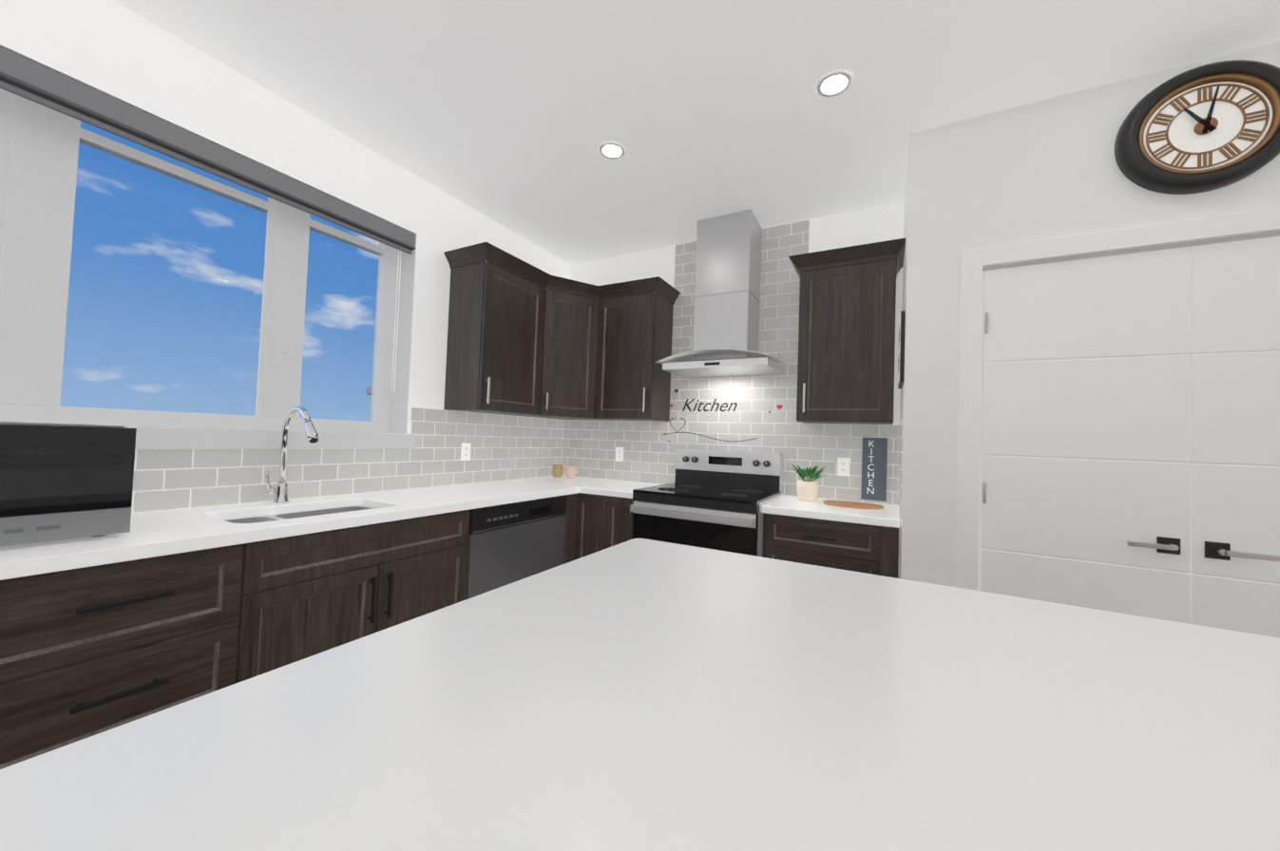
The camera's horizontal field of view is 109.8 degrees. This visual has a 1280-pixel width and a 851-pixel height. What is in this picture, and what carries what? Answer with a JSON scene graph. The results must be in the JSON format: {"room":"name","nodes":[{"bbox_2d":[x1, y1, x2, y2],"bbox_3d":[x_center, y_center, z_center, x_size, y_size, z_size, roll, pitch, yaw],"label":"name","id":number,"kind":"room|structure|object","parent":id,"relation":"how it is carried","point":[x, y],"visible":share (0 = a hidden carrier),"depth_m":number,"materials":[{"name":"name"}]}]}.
{"room":"kitchen","nodes":[
{"label":"kitchen","id":0,"kind":"room"},
{"bbox_2d":[0,0,571,513],"bbox_3d":[-2.431,-0.184,0.963,0.270,2.767,7.360,1,-2,29],"label":"wall","id":1,"kind":"structure","parent":0,"point":[116,49],"depth_m":2.02,"materials":[{"name":"white paint"}]},
{"bbox_2d":[0,88,416,433],"bbox_3d":[-1.906,-0.584,1.871,0.229,1.192,1.918,1,-2,29],"label":"window","id":2,"kind":"structure","parent":1,"relation":"in","point":[39,148],"depth_m":1.72,"materials":[{"name":"grey"}]},
{"bbox_2d":[0,45,415,392],"bbox_3d":[-1.833,-0.704,1.837,0.070,0.948,1.913,1,-2,29],"label":"window blind","id":3,"kind":"object","parent":2,"relation":"attached to","point":[30,80],"visible":1,"depth_m":1.78,"materials":[{"name":"grey"}]},
{"bbox_2d":[123,425,414,449],"bbox_3d":[-1.891,0.050,1.835,0.191,0.084,1.985,1,-2,29],"label":"window sill","id":4,"kind":"structure","parent":1,"relation":"attached to","point":[167,438],"depth_m":1.98,"materials":[{"name":"grey wood"}]},
{"bbox_2d":[131,407,564,513],"bbox_3d":[-2.011,0.073,1.452,0.008,0.481,5.640,1,-2,29],"label":"wall tile","id":5,"kind":"structure","parent":1,"relation":"attached to","point":[504,448],"depth_m":2.44,"materials":[{"name":"grey tile"}]},
{"bbox_2d":[460,442,470,460],"bbox_3d":[-1.160,0.175,3.001,0.007,0.116,0.072,1,-2,29],"label":"electrical outlet","id":6,"kind":"object","parent":5,"relation":"attached to","point":[465,451],"visible":1,"depth_m":3.00,"materials":[{"name":"white plastic"}]},
{"bbox_2d":[443,242,675,421],"bbox_3d":[-0.490,-0.559,3.160,1.005,0.988,1.225,1,-2,29],"label":"upper cabinet","id":7,"kind":"object","parent":1,"relation":"attached to","point":[522,341],"depth_m":3.19,"materials":[{"name":"brown wood"}]},
{"bbox_2d":[114,0,1279,265],"bbox_3d":[0.086,-1.580,-0.465,6.066,0.120,7.740,1,-2,29],"label":"ceiling","id":8,"kind":"structure","parent":0,"point":[513,114],"depth_m":1.89,"materials":[{"name":"white paint"}]},
{"bbox_2d":[598,141,625,159],"bbox_3d":[-0.147,-1.444,2.368,0.140,0.006,0.140,1,-2,29],"label":"recessed light","id":9,"kind":"object","parent":8,"relation":"in","point":[611,150],"visible":1,"depth_m":2.36,"materials":[{"name":"white plastic"}]},
{"bbox_2d":[816,70,852,97],"bbox_3d":[0.811,-1.424,1.879,0.140,0.006,0.140,1,-2,29],"label":"recessed light","id":10,"kind":"object","parent":8,"relation":"in","point":[834,84],"visible":1,"depth_m":1.87,"materials":[{"name":"white"}]},
{"bbox_2d":[562,201,904,510],"bbox_3d":[0.560,-0.008,3.395,2.661,2.767,0.220,1,-2,29],"label":"wall","id":11,"kind":"structure","parent":0,"point":[869,225],"depth_m":2.96,"materials":[{"name":"white paint"}]},
{"bbox_2d":[655,209,786,378],"bbox_3d":[0.553,-0.881,3.014,0.760,1.040,0.510,1,-2,29],"label":"range hood","id":12,"kind":"object","parent":11,"relation":"attached to","point":[727,298],"visible":1,"depth_m":2.98,"materials":[{"name":"silver metal"}]},
{"bbox_2d":[562,219,897,504],"bbox_3d":[0.469,-0.470,3.337,2.523,1.851,0.008,1,-2,29],"label":"wall tile","id":13,"kind":"structure","parent":11,"relation":"attached to","point":[649,451],"depth_m":3.14,"materials":[{"name":"grey tile"}]},
{"bbox_2d":[615,447,623,461],"bbox_3d":[-0.166,0.233,3.640,0.072,0.116,0.007,1,-2,29],"label":"electrical outlet","id":14,"kind":"object","parent":13,"relation":"attached to","point":[619,454],"visible":1,"depth_m":3.64,"materials":[{"name":"white plastic"}]},
{"bbox_2d":[661,418,757,441],"label":"wall decal","id":15,"kind":"object","parent":13,"relation":"attached to","point":[672,418],"depth_m":3.36,"materials":[{"name":"black"}]},
{"bbox_2d":[682,399,737,411],"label":"sign","id":16,"kind":"object","parent":13,"relation":"attached to","point":[701,403],"depth_m":3.30,"materials":[{"name":"black"}]},
{"bbox_2d":[837,458,850,477],"bbox_3d":[1.288,0.262,2.848,0.072,0.116,0.007,1,-2,29],"label":"electrical outlet","id":17,"kind":"object","parent":13,"relation":"attached to","point":[843,467],"visible":1,"depth_m":2.85,"materials":[{"name":"white plastic"}]},
{"bbox_2d":[788,237,905,424],"bbox_3d":[1.236,-0.510,2.703,0.623,0.987,0.375,1,-2,29],"label":"upper cabinet","id":18,"kind":"object","parent":11,"relation":"attached to","point":[846,337],"visible":1,"depth_m":2.58,"materials":[{"name":"brown wood"}]},
{"bbox_2d":[897,154,908,578],"bbox_3d":[1.490,-0.002,2.445,0.120,2.767,0.560,1,-2,29],"label":"wall","id":19,"kind":"structure","parent":0,"point":[904,309],"depth_m":2.42,"materials":[{"name":"white paint"}]},
{"bbox_2d":[897,419,903,519],"bbox_3d":[1.408,0.223,2.438,0.008,0.481,0.630,1,-2,29],"label":"wall tiles","id":20,"kind":"structure","parent":19,"relation":"attached to","point":[900,464],"depth_m":2.25,"materials":[{"name":"grey tile"}]},
{"bbox_2d":[897,310,905,388],"bbox_3d":[1.374,-0.388,2.367,0.021,0.355,0.300,1,-2,29],"label":"framed picture","id":21,"kind":"object","parent":19,"relation":"attached to","point":[901,365],"visible":1,"depth_m":2.24,"materials":[{"name":"black plastic"}]},
{"bbox_2d":[899,40,1279,587],"bbox_3d":[2.559,0.009,1.476,2.925,2.767,0.120,1,-2,29],"label":"wall","id":22,"kind":"structure","parent":0,"point":[1045,169],"depth_m":2.01,"materials":[{"name":"grey paint"}]},
{"bbox_2d":[979,247,1190,624],"bbox_3d":[1.774,0.337,1.819,0.628,2.051,0.093,1,-2,29],"label":"pantry door","id":23,"kind":"structure","parent":22,"relation":"in","point":[1085,480],"depth_m":1.82,"materials":[{"name":"grey wood"}]},
{"bbox_2d":[955,207,1279,591],"bbox_3d":[2.072,0.303,1.705,1.447,2.157,0.114,1,-2,29],"label":"door frame","id":24,"kind":"structure","parent":22,"relation":"attached to","point":[973,262],"depth_m":1.97,"materials":[{"name":"grey wood"}]},
{"bbox_2d":[1114,59,1279,194],"bbox_3d":[2.100,-1.110,1.674,0.466,0.466,0.062,1,-2,29],"label":"round clock","id":25,"kind":"object","parent":22,"relation":"attached to","point":[1207,127],"visible":1,"depth_m":1.67,"materials":[{"name":"black plastic"}]},
{"bbox_2d":[1188,235,1279,638],"bbox_3d":[2.328,0.348,1.517,0.628,2.051,0.093,1,-2,29],"label":"pantry door","id":26,"kind":"structure","parent":22,"relation":"in","point":[1234,463],"depth_m":1.63,"materials":[{"name":"grey wood"}]},
{"bbox_3d":[-0.017,1.304,-0.546,6.066,0.120,7.740,1,-2,29],"label":"floor","id":27,"kind":"structure","parent":0,"visible":0},
{"bbox_2d":[0,539,273,769],"bbox_3d":[-1.706,0.802,1.381,0.616,0.872,0.632,1,-2,29],"label":"base cabinet","id":28,"kind":"object","parent":27,"relation":"on","point":[87,652],"depth_m":1.24,"materials":[{"name":"brown wood"}]},
{"bbox_2d":[0,476,608,580],"bbox_3d":[-1.713,0.447,1.312,0.660,0.250,5.550,1,-2,29],"label":"countertop","id":29,"kind":"structure","parent":28,"relation":"on","point":[152,534],"depth_m":1.68,"materials":[{"name":"white stone"}]},
{"bbox_2d":[0,424,136,547],"bbox_3d":[-1.835,0.153,1.197,0.432,0.320,0.567,1,-2,29],"label":"microwave oven","id":30,"kind":"object","parent":29,"relation":"on","point":[61,483],"visible":0.98,"depth_m":1.23,"materials":[{"name":"black plastic"}]},
{"bbox_2d":[266,405,319,503],"bbox_3d":[-1.510,0.130,1.951,0.292,0.433,0.101,1,-2,29],"label":"faucet","id":31,"kind":"object","parent":29,"relation":"on","point":[279,490],"visible":1,"depth_m":2.00,"materials":[{"name":"silver metal"}]},
{"bbox_2d":[552,464,562,477],"bbox_3d":[-0.681,0.374,3.722,0.088,0.105,0.088,1,-2,29],"label":"jar","id":32,"kind":"object","parent":29,"relation":"on","point":[557,470],"visible":1,"depth_m":3.69,"materials":[{"name":"beige ceramic"}]},
{"bbox_2d":[565,465,577,478],"bbox_3d":[-0.552,0.380,3.675,0.119,0.100,0.088,1,-2,29],"label":"jar","id":33,"kind":"object","parent":29,"relation":"on","point":[570,471],"visible":1,"depth_m":3.65,"materials":[{"name":"pink ceramic"}]},
{"bbox_2d":[266,509,473,672],"bbox_3d":[-1.364,0.832,2.011,0.616,0.872,0.912,1,-2,29],"label":"base cabinet","id":34,"kind":"object","parent":27,"relation":"on","point":[329,590],"depth_m":1.81,"materials":[{"name":"brown wood"}]},
{"bbox_2d":[475,494,576,564],"bbox_3d":[-0.936,0.869,2.798,0.616,0.872,0.980,1,-2,29],"label":"base cabinet","id":35,"kind":"object","parent":27,"relation":"on","point":[571,500],"depth_m":3.01,"materials":[{"name":"brown wood"}]},
{"bbox_2d":[465,496,566,599],"bbox_3d":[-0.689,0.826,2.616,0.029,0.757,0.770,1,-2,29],"label":"built-in dishwasher","id":36,"kind":"object","parent":35,"relation":"in","point":[510,544],"visible":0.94,"depth_m":2.54,"materials":[{"name":"silver metal"}]},
{"bbox_2d":[574,493,633,559],"bbox_3d":[-0.096,0.911,3.223,0.491,0.872,0.608,1,-2,29],"label":"base cabinet","id":37,"kind":"object","parent":27,"relation":"on","point":[602,523],"visible":0.29,"depth_m":2.98,"materials":[{"name":"brown wood"}]},
{"bbox_2d":[581,479,660,498],"bbox_3d":[-0.055,0.455,3.213,0.433,0.040,0.631,1,-2,29],"label":"countertop","id":38,"kind":"structure","parent":37,"relation":"on","point":[614,488],"depth_m":3.06,"materials":[{"name":"white stone"}]},
{"bbox_2d":[0,538,1279,850],"bbox_3d":[-0.020,0.789,-0.452,1.942,0.913,3.520,1,-2,29],"label":"kitchen island","id":39,"kind":"object","parent":27,"relation":"on","point":[639,695],"visible":1,"depth_m":0.53,"materials":[{"name":"white stone"}]},
{"bbox_2d":[630,449,783,556],"bbox_3d":[0.435,0.761,2.865,0.760,1.189,0.743,1,-2,29],"label":"range oven","id":40,"kind":"object","parent":27,"relation":"on","point":[691,506],"visible":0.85,"depth_m":2.69,"materials":[{"name":"silver metal"}]},
{"bbox_2d":[762,513,898,578],"bbox_3d":[1.083,0.934,2.563,0.652,0.872,0.638,1,-2,29],"label":"base cabinet","id":41,"kind":"object","parent":27,"relation":"on","point":[862,548],"visible":0.4,"depth_m":2.31,"materials":[{"name":"brown wood"}]},
{"bbox_2d":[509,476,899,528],"bbox_3d":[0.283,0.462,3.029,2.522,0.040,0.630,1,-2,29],"label":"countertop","id":42,"kind":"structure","parent":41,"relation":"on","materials":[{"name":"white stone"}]},
{"bbox_2d":[761,495,899,528],"bbox_3d":[1.101,0.478,2.583,0.658,0.040,0.630,1,-2,29],"label":"countertop","id":43,"kind":"structure","parent":41,"relation":"on","point":[784,506],"depth_m":2.38,"materials":[{"name":"white stone"}]},
{"bbox_2d":[791,464,825,501],"bbox_3d":[1.025,0.348,2.746,0.214,0.221,0.222,1,-2,29],"label":"plant pot","id":44,"kind":"object","parent":43,"relation":"on","point":[807,489],"visible":1,"depth_m":2.71,"materials":[{"name":"beige ceramic"}]},
{"bbox_2d":[823,500,882,509],"bbox_3d":[1.219,0.454,2.582,0.310,0.016,0.192,1,-2,29],"label":"wooden board","id":45,"kind":"object","parent":43,"relation":"on","point":[853,505],"visible":1,"depth_m":2.54,"materials":[{"name":"brown wood"}]},
{"bbox_2d":[860,437,887,501],"bbox_3d":[1.435,0.266,2.757,0.135,0.382,0.019,1,-2,29],"label":"kitchen sign","id":46,"kind":"object","parent":43,"relation":"on","point":[874,454],"visible":1,"depth_m":2.75,"materials":[{"name":"grey wood"}]},
{"label":"outside","id":47,"kind":"structure","parent":0,"visible":0},
{"bbox_3d":[-16.633,1.698,16.826,39.680,0.100,65.000,1,-2,29],"label":"ground","id":48,"kind":"structure","parent":47,"visible":0},
{"bbox_2d":[365,386,371,395],"bbox_3d":[-2.517,-0.222,17.898,10.650,4.800,20.600,4,-2,-42],"label":"neighbor house","id":49,"kind":"structure","parent":48,"relation":"on","point":[369,392],"depth_m":21.62,"materials":[{"name":"grey"}]}
]}

